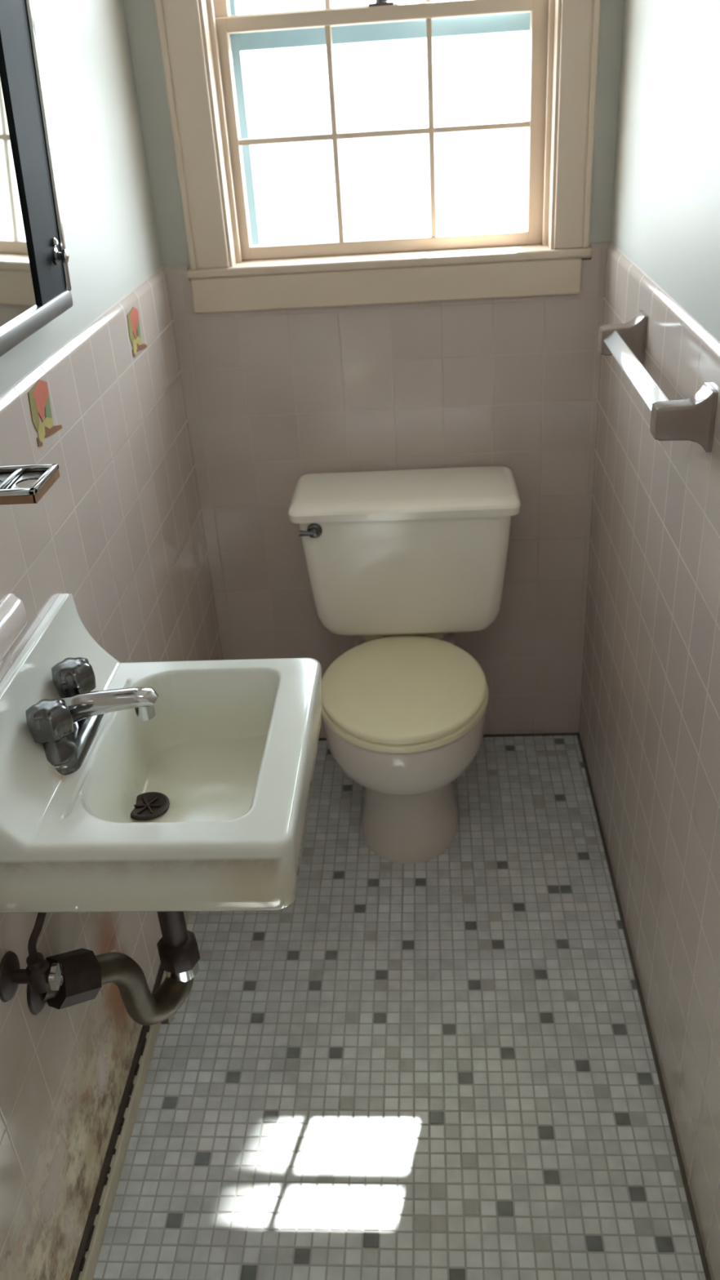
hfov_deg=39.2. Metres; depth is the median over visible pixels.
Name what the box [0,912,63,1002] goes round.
supply valve
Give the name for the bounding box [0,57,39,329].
mirror glass
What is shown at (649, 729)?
wall
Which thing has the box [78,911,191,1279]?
baseboard
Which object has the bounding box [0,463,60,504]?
toothbrush holder
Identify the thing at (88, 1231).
trim
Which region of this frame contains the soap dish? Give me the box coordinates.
[0,593,27,662]
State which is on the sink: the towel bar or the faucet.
the faucet
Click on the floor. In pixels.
(442, 1067)
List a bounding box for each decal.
[27,379,62,446]
[126,306,146,357]
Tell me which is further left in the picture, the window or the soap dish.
the soap dish
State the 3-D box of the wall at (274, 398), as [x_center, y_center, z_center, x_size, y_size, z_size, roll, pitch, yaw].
[0.054,-0.784,2.168,0.920,2.500,0.169,-2,30,4]
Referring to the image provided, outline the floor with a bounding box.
[93,735,706,1279]
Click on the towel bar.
(692, 419)
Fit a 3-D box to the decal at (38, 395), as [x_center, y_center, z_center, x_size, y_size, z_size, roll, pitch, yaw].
[-0.440,-0.321,1.411,0.001,0.084,0.104,-2,30,4]
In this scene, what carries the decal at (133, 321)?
attached to the wall at (120, 531)
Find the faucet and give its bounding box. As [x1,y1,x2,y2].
[25,657,158,775]
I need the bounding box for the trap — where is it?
[26,911,199,1025]
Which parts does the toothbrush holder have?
holed plate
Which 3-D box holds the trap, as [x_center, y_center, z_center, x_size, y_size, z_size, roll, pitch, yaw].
[-0.346,0.454,1.421,0.072,0.328,0.273,23,39,38]
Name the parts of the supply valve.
valve handle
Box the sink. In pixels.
[0,593,321,912]
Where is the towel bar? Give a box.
[597,310,717,452]
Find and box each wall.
[0,0,223,1279]
[123,0,624,737]
[578,0,719,1279]
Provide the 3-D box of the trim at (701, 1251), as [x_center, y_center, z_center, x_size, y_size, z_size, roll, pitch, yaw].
[0.053,0.930,1.473,0.900,0.006,2.750,-2,30,4]
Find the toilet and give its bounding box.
[288,466,520,863]
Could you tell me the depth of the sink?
1.26 m
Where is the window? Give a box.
[154,0,600,313]
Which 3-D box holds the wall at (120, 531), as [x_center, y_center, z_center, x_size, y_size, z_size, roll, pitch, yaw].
[-0.528,-0.092,1.016,0.129,2.500,2.910,-2,30,4]
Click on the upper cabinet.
(35, 285)
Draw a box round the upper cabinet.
[0,0,72,356]
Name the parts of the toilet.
flush lever, seat lid, bowl, tank lid, tank, seat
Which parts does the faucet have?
knob, handle stem, knob, plate, spout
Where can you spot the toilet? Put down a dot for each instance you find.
(401, 562)
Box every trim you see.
[70,963,164,1279]
[318,732,711,1279]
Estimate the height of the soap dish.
0.048 m

